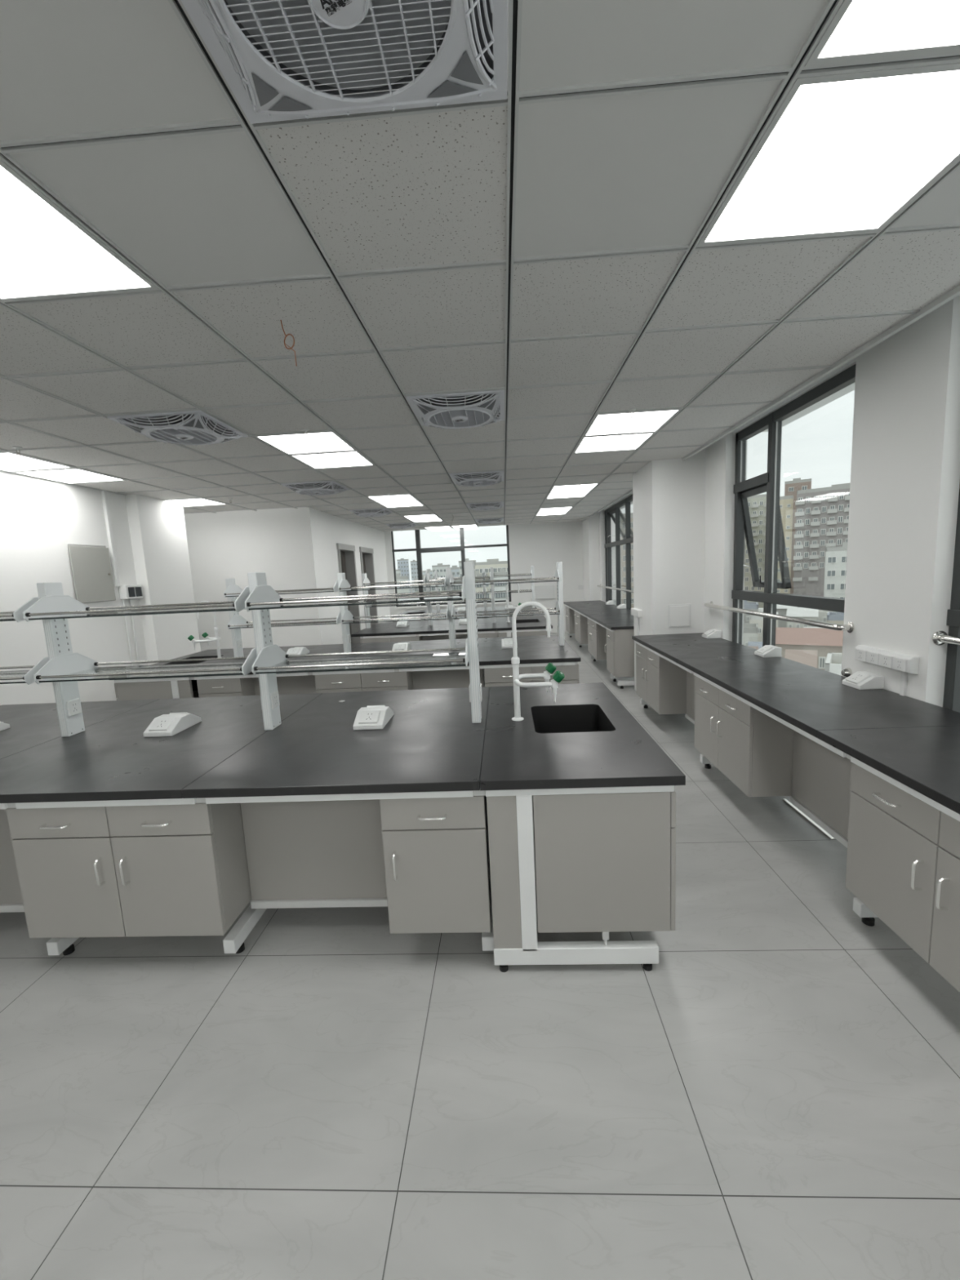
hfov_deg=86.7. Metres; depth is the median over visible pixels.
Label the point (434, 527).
ceiling light
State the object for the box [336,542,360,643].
door
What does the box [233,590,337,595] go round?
glass shelf
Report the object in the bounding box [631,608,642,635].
wall socket
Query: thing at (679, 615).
access panel
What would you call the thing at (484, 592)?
rack
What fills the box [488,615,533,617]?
base cabinet
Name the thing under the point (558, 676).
faucet
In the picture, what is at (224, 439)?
vent
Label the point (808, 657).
apartment building
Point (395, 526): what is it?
ceiling fan
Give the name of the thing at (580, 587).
wall switch
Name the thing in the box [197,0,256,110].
grille
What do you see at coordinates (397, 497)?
ceiling light
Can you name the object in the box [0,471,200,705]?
wall
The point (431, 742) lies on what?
countertop
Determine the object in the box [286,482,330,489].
grille
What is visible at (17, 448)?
sprinkler
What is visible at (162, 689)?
base cabinet
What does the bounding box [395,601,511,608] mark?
trim
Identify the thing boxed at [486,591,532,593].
glass shelf
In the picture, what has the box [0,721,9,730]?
box
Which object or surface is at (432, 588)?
apartment building
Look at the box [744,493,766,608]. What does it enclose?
apartment building
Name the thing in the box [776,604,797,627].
apartment building
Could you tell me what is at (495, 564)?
apartment building
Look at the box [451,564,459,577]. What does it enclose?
apartment building
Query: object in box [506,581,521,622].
faucet
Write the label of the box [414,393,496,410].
grille
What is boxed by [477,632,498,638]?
base cabinet
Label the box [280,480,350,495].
ceiling fan
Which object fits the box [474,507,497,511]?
grille
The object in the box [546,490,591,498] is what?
ceiling light
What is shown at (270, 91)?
vent
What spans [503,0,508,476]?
ceiling slab
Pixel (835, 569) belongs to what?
apartment building
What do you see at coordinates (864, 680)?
power outlet
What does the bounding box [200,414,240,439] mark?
grille
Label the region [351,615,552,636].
countertop
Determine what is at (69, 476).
ceiling light
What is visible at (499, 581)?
glass shelf
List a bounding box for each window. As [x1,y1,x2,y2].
[391,524,511,606]
[604,494,633,609]
[731,363,856,646]
[931,484,959,712]
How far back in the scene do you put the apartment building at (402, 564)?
411.37 m
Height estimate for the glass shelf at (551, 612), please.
0.007 m
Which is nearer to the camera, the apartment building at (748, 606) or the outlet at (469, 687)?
the outlet at (469, 687)
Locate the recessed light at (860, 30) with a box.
[804,0,959,66]
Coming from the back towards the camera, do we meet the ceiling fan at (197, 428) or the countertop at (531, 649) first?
the countertop at (531, 649)
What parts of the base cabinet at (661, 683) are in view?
drawer, door, handle, drawer, door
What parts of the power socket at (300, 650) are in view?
socket plate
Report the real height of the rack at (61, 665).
0.803 m
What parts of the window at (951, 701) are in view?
handrail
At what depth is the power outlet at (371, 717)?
2.57 m
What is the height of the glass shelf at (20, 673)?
0.007 m
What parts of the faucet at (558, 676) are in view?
stem, arm, arm, knob, knob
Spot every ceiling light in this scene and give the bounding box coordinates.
[0,159,159,302]
[0,452,72,471]
[14,468,126,484]
[166,497,226,506]
[253,431,356,454]
[289,451,374,469]
[367,493,417,502]
[378,500,424,507]
[403,514,438,519]
[408,517,442,522]
[424,526,451,529]
[450,524,477,528]
[535,511,568,515]
[537,506,573,512]
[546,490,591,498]
[549,483,599,493]
[573,432,655,453]
[583,408,681,436]
[697,62,959,245]
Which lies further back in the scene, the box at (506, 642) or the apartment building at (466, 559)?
the apartment building at (466, 559)
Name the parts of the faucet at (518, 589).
stem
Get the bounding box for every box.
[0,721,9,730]
[67,543,115,603]
[118,584,143,670]
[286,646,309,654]
[391,642,411,650]
[395,621,409,626]
[457,606,466,611]
[458,617,466,624]
[501,638,517,648]
[605,600,613,604]
[616,604,626,608]
[702,629,721,638]
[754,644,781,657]
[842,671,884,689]
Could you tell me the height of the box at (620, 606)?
0.076 m
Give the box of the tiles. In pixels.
[0,106,959,531]
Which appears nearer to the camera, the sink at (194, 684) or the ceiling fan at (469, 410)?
the ceiling fan at (469, 410)
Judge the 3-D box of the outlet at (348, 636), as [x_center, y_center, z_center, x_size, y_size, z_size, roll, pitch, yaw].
[-1.306,-0.009,5.087,0.008,0.080,0.076,-2,8,3]
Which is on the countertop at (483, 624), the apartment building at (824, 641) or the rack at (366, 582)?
the rack at (366, 582)
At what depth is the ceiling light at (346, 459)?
4.45 m
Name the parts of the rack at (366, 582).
post, rod, rod, post, rod, rod, post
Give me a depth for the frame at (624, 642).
6.27 m
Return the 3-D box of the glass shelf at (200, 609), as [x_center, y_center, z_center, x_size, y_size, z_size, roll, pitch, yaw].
[-1.656,-0.145,2.604,1.037,0.007,0.344,-2,8,3]
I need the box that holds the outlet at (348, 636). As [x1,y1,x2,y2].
[347,635,351,643]
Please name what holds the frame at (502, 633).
on the floor
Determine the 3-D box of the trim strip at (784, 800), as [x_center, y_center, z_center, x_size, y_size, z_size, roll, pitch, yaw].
[1.920,1.045,2.994,0.020,0.012,0.485,-2,8,3]
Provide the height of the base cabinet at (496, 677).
0.550 m
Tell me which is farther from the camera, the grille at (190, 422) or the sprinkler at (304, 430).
the sprinkler at (304, 430)
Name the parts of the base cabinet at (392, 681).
drawer, door, drawer, door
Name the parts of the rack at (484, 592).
post, rod, post, rod, rod, rod, post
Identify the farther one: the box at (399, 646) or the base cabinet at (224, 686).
the box at (399, 646)
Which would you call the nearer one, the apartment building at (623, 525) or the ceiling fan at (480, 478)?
the ceiling fan at (480, 478)
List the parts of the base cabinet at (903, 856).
handle, door, drawer, handle, handle, door, drawer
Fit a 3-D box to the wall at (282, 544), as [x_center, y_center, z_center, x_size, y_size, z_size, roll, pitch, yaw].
[-4.024,-0.807,7.676,3.250,3.000,0.250,-2,8,3]
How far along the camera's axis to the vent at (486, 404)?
3.02 m
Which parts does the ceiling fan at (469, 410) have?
fan motor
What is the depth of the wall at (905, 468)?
2.83 m
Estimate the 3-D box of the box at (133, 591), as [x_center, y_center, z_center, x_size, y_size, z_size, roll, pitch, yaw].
[-3.814,0.170,5.715,0.088,1.570,0.260,-2,8,3]
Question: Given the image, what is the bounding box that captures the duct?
[101,490,119,586]
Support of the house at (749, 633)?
on the ground
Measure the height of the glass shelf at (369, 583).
0.007 m
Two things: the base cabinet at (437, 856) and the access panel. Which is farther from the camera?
the access panel
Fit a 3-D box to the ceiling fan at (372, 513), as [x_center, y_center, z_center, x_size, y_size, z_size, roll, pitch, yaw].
[-1.709,-2.008,8.058,0.571,0.085,0.571,-2,8,3]
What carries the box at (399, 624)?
on the countertop at (483, 624)
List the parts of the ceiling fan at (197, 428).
fan motor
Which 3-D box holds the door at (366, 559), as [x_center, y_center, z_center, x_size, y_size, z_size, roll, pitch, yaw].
[-2.373,-0.808,10.405,0.305,2.110,0.940,-2,8,3]
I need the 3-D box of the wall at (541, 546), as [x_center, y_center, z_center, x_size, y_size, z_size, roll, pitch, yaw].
[0.304,-1.618,12.101,5.500,3.000,0.280,-2,8,3]
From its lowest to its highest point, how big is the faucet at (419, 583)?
0.596 m
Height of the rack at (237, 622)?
0.803 m
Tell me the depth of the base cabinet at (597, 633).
7.45 m
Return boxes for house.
[742,623,758,645]
[747,641,762,648]
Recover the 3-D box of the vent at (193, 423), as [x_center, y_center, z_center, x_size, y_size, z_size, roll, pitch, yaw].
[-1.738,-1.324,3.105,0.124,0.031,0.098,-10,10,-42]
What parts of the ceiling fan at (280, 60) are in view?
fan motor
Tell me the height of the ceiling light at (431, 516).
0.016 m
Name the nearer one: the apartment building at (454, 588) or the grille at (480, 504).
the grille at (480, 504)
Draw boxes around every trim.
[0,0,959,526]
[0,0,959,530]
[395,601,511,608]
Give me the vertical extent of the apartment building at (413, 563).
36.700 m
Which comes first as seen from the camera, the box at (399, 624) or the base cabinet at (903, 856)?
the base cabinet at (903, 856)
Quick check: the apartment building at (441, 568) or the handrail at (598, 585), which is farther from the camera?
the apartment building at (441, 568)
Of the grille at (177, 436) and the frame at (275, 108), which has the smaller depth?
the frame at (275, 108)
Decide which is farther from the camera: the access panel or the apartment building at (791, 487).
the apartment building at (791, 487)
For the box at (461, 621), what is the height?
0.075 m
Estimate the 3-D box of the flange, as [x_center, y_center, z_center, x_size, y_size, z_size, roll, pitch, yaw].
[2.234,0.200,3.108,0.037,0.060,0.060,-2,8,3]
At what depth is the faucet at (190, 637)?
5.12 m
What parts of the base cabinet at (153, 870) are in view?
handle, drawer, door, handle, handle, handle, drawer, door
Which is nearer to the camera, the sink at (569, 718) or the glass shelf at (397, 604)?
the sink at (569, 718)
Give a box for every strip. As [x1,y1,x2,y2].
[782,798,834,839]
[854,644,919,695]
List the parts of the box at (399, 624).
socket plate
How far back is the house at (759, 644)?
67.68 m
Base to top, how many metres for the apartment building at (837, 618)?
16.402 m
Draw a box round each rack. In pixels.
[0,561,482,737]
[223,561,564,657]
[361,567,495,628]
[434,565,534,612]
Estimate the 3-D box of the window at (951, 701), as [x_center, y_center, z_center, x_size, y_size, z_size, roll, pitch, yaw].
[2.167,0.113,-0.093,0.146,2.660,5.180,-2,8,3]
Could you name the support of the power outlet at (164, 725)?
on the countertop at (431, 742)
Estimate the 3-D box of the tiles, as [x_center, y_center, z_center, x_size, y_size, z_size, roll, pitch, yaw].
[-1.924,-1.552,4.493,7.870,0.001,15.000,-2,8,3]
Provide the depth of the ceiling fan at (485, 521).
10.19 m
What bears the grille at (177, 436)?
attached to the ceiling fan at (197, 428)
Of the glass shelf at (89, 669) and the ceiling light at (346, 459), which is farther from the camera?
the ceiling light at (346, 459)
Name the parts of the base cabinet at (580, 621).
door, drawer, door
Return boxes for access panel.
[668,604,690,627]
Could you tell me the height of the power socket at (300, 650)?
0.075 m
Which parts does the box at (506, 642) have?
socket plate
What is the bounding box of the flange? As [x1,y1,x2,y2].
[840,667,852,677]
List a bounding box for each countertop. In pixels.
[0,682,685,803]
[108,635,581,679]
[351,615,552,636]
[391,605,539,617]
[563,600,634,630]
[631,632,959,814]
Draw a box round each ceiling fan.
[106,410,248,445]
[180,0,507,124]
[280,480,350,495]
[348,507,393,517]
[384,522,417,528]
[405,389,504,429]
[448,471,503,486]
[466,501,503,511]
[475,517,503,524]
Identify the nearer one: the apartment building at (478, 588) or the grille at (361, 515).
the grille at (361, 515)
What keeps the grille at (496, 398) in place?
attached to the ceiling fan at (469, 410)
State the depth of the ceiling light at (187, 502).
6.38 m
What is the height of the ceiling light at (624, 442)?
0.016 m
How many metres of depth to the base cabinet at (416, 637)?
6.81 m
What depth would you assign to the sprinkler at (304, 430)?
3.51 m
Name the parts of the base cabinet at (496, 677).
drawer, door, drawer, door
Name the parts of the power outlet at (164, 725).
socket plate, socket plate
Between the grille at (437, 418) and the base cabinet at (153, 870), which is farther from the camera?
the grille at (437, 418)
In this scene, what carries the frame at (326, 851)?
on the floor
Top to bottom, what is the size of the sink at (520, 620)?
0.274 m
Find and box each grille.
[118,413,195,429]
[150,428,217,444]
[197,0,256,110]
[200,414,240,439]
[226,0,451,100]
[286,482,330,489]
[299,489,334,495]
[332,483,346,493]
[352,509,382,514]
[360,514,383,516]
[413,403,428,426]
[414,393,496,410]
[429,409,489,427]
[454,472,499,479]
[461,480,495,486]
[465,0,494,87]
[469,502,500,507]
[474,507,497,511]
[493,395,500,422]
[497,474,502,483]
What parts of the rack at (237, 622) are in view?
post, rod, rod, rod, rod, post, rod, rod, rod, rod, post, rod, rod, rod, rod, post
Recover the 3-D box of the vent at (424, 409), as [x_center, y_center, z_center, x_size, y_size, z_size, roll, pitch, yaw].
[-0.334,-1.383,3.033,0.098,0.031,0.124,-10,10,-42]
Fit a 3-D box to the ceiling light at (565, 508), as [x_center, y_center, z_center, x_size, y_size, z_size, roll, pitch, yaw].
[1.337,-2.333,9.087,0.573,0.016,0.573,-2,8,3]
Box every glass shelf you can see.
[0,617,13,619]
[0,670,29,682]
[31,606,244,618]
[41,664,164,680]
[231,620,339,627]
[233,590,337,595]
[253,595,462,608]
[342,585,444,591]
[344,615,446,622]
[368,582,423,585]
[368,603,425,606]
[430,600,489,604]
[453,579,556,585]
[453,610,558,617]
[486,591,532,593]
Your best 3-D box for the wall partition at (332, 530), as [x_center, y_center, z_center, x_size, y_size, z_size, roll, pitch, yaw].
[-2.422,-1.188,9.910,0.250,3.000,4.420,-2,8,3]
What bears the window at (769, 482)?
in the wall at (905, 468)
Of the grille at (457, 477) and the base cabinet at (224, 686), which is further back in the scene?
the grille at (457, 477)
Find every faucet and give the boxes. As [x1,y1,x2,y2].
[187,600,221,657]
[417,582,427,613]
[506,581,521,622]
[511,601,564,720]
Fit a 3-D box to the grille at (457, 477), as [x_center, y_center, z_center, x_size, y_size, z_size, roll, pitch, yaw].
[-0.031,-1.717,5.359,0.479,0.065,0.051,-2,8,3]
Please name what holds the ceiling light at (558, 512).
attached to the tiles
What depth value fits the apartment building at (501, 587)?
129.32 m
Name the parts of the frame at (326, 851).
rail, knee panel, arm, rail, rail, arm, knee panel, rail, rail, arm, filler panel, leg, rail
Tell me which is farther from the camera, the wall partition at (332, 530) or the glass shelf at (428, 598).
the wall partition at (332, 530)
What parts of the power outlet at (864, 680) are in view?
socket plate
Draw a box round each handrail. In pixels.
[597,584,633,592]
[704,600,854,632]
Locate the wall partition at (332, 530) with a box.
[315,509,390,644]
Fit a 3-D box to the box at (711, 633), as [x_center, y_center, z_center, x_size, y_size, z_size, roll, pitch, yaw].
[2.271,-0.062,4.990,0.130,0.076,0.150,-2,8,3]
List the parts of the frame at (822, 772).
rail, rail, knee panel, rail, rail, knee panel, rail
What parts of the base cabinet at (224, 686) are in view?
drawer, door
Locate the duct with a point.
(104, 497)
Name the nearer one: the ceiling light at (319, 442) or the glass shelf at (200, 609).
the glass shelf at (200, 609)
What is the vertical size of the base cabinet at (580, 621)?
0.550 m
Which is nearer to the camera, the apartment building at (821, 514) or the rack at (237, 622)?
the rack at (237, 622)
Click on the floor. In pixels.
(337, 1095)
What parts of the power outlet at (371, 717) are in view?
socket plate, socket plate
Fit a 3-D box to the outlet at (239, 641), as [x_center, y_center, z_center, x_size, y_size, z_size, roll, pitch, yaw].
[-2.425,0.038,5.145,0.008,0.080,0.076,-2,8,3]
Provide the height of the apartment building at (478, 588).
25.730 m
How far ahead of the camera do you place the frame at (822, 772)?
2.61 m
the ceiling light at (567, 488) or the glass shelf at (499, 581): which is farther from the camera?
the ceiling light at (567, 488)
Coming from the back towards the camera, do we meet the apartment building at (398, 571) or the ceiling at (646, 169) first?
the apartment building at (398, 571)
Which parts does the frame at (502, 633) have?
rail, knee panel, rail, filler panel, rail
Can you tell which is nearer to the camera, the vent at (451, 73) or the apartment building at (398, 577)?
the vent at (451, 73)
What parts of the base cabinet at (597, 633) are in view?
drawer, door, drawer, door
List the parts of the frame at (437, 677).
rail, leg, filler panel, rail, knee panel, rail, rail, knee panel, rail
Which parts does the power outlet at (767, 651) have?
socket plate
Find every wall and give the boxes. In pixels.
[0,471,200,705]
[183,506,327,651]
[384,520,583,632]
[582,294,959,706]
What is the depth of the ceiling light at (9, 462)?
4.08 m
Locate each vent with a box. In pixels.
[124,423,143,432]
[182,417,204,428]
[221,437,236,442]
[251,72,312,111]
[323,484,332,488]
[416,403,436,414]
[426,50,483,97]
[478,399,496,410]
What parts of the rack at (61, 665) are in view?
rod, rod, rod, rod, post, rod, rod, rod, rod, post, rod, rod, rod, rod, post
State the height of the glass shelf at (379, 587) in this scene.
0.007 m
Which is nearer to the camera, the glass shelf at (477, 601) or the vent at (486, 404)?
the vent at (486, 404)
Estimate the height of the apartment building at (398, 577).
26.052 m
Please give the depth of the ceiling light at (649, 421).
3.72 m
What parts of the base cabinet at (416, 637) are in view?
drawer, drawer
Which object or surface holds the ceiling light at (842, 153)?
attached to the tiles
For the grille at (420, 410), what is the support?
attached to the ceiling fan at (469, 410)
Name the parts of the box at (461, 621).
socket plate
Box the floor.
[0,631,959,1279]
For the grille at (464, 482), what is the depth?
5.58 m
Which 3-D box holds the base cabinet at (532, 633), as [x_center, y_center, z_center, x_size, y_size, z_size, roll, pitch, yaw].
[0.733,0.059,7.472,0.543,0.549,1.484,-2,8,3]
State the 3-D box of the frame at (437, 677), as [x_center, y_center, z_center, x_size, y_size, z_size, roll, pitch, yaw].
[-1.148,0.533,5.156,4.044,0.744,1.492,-2,8,3]
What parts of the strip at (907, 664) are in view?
socket plate, socket plate, socket plate, socket plate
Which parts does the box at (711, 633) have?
socket plate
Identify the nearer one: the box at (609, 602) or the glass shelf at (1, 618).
the glass shelf at (1, 618)
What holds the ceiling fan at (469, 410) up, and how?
attached to the tiles
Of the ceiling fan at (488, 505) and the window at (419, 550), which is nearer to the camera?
the ceiling fan at (488, 505)
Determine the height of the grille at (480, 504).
0.065 m
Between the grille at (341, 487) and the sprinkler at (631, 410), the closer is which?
the sprinkler at (631, 410)
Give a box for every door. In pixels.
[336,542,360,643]
[359,546,377,626]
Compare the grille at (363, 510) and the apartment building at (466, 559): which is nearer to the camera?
the grille at (363, 510)
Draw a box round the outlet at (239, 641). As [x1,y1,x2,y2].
[237,639,242,648]
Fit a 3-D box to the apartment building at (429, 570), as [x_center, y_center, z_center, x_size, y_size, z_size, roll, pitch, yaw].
[-29.402,-28.216,304.418,8.000,28.200,14.160,-4,8,-5]
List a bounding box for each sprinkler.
[12,446,22,454]
[301,428,308,437]
[628,408,635,417]
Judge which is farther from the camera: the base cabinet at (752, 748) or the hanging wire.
the base cabinet at (752, 748)
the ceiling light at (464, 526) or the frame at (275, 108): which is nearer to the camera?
the frame at (275, 108)
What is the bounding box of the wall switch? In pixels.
[578,584,583,589]
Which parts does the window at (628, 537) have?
sash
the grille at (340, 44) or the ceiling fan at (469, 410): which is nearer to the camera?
the grille at (340, 44)
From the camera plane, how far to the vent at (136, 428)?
3.12 m
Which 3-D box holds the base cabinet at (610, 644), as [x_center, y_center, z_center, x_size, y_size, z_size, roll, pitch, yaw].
[1.861,0.137,6.487,0.473,0.550,0.428,-2,8,3]
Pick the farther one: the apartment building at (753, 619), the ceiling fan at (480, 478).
the apartment building at (753, 619)
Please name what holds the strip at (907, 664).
attached to the wall at (905, 468)
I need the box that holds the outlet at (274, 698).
[270,690,279,709]
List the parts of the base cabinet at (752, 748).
handle, drawer, door, handle, handle, handle, door, drawer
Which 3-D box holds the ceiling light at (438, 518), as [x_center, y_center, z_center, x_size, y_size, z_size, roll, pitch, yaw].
[-1.031,-2.315,9.804,0.573,0.016,0.573,-2,8,3]
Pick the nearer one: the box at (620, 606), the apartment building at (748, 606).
the box at (620, 606)
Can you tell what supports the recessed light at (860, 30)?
in the ceiling at (646, 169)
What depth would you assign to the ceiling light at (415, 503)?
7.44 m
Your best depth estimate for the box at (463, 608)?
9.84 m
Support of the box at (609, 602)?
on the countertop at (613, 618)
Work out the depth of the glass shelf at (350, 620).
4.89 m
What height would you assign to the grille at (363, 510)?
0.065 m
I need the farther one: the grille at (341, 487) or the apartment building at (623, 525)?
the apartment building at (623, 525)
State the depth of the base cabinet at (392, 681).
4.38 m
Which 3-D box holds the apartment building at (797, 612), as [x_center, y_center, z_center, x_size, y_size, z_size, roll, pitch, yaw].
[56.632,2.511,89.759,4.626,16.562,6.700,2,9,34]
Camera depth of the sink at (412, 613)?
10.20 m
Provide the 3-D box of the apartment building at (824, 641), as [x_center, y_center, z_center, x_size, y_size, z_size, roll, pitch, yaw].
[35.387,7.680,53.848,7.740,18.010,6.700,2,9,34]
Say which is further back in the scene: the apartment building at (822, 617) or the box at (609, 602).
the apartment building at (822, 617)
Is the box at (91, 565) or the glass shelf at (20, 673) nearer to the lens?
the glass shelf at (20, 673)
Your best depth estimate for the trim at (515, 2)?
1.26 m
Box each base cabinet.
[5,802,251,937]
[114,680,199,700]
[196,677,254,697]
[314,671,413,693]
[360,635,422,643]
[379,795,491,933]
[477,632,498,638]
[484,663,578,687]
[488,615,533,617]
[511,631,551,636]
[532,791,675,933]
[564,605,574,633]
[573,611,587,644]
[586,618,607,659]
[604,629,614,675]
[635,643,686,714]
[694,675,794,796]
[845,762,959,992]
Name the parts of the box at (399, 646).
socket plate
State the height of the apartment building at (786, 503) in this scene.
42.400 m
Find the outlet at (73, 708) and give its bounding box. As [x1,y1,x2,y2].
[66,697,81,716]
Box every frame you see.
[0,785,674,972]
[114,662,577,698]
[267,93,482,119]
[360,628,546,640]
[564,604,634,688]
[634,640,959,926]
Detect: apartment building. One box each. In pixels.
[395,568,400,576]
[395,573,410,603]
[396,558,411,603]
[410,560,417,603]
[413,574,435,595]
[422,568,432,577]
[431,563,449,601]
[440,574,462,601]
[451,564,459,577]
[458,558,475,577]
[474,558,507,598]
[474,570,489,599]
[493,568,509,600]
[620,512,633,608]
[743,600,758,623]
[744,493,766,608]
[749,608,777,641]
[775,626,843,670]
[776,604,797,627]
[777,495,793,594]
[784,477,811,594]
[784,648,817,667]
[786,607,818,627]
[792,482,850,607]
[817,609,836,622]
[823,542,847,598]
[824,652,842,675]
[826,612,844,624]
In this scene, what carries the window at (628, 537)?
in the wall at (905, 468)
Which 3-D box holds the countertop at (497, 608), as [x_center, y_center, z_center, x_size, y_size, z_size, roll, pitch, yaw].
[-0.243,-0.549,9.909,2.684,0.035,1.514,-2,8,3]
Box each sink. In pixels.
[165,655,222,691]
[404,612,424,614]
[515,619,539,622]
[530,704,615,733]
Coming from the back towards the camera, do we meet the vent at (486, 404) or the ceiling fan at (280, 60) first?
the vent at (486, 404)
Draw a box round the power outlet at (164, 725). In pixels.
[143,711,201,737]
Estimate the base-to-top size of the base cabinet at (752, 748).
0.550 m
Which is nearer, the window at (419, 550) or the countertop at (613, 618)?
the countertop at (613, 618)
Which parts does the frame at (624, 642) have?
rail, panel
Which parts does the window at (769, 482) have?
sash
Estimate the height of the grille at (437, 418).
0.012 m
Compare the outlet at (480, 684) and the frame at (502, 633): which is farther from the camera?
the frame at (502, 633)
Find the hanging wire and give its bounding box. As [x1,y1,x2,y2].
[280,320,297,366]
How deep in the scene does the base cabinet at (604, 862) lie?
1.88 m
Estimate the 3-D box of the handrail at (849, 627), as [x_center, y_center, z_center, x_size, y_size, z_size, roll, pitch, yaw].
[2.244,-0.215,4.099,0.084,0.068,2.133,-2,8,3]
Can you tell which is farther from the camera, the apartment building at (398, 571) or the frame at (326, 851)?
the apartment building at (398, 571)
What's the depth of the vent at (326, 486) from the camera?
5.48 m
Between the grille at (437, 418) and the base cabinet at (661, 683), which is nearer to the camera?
the grille at (437, 418)
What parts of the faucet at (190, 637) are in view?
knob, knob, arm, stem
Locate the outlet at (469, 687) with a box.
[468,684,471,702]
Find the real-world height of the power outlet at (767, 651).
0.076 m
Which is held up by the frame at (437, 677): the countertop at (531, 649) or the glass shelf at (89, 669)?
the countertop at (531, 649)
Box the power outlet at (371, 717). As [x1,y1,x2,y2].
[352,705,394,729]
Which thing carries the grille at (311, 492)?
attached to the ceiling fan at (327, 487)
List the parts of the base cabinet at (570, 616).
door, door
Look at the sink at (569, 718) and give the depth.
2.81 m
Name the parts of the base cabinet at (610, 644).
drawer, door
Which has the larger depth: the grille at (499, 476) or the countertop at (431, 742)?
the grille at (499, 476)
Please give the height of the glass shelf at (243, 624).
0.007 m
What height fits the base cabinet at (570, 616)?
0.550 m
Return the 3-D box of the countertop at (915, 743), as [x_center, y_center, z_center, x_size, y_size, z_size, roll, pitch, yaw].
[1.839,0.386,2.245,0.748,0.035,6.303,-2,8,3]
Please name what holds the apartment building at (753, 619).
on the ground
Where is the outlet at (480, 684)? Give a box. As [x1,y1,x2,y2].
[479,683,482,702]
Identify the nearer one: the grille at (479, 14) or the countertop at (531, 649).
the grille at (479, 14)
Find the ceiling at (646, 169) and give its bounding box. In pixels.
[0,0,959,286]
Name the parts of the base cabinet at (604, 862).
door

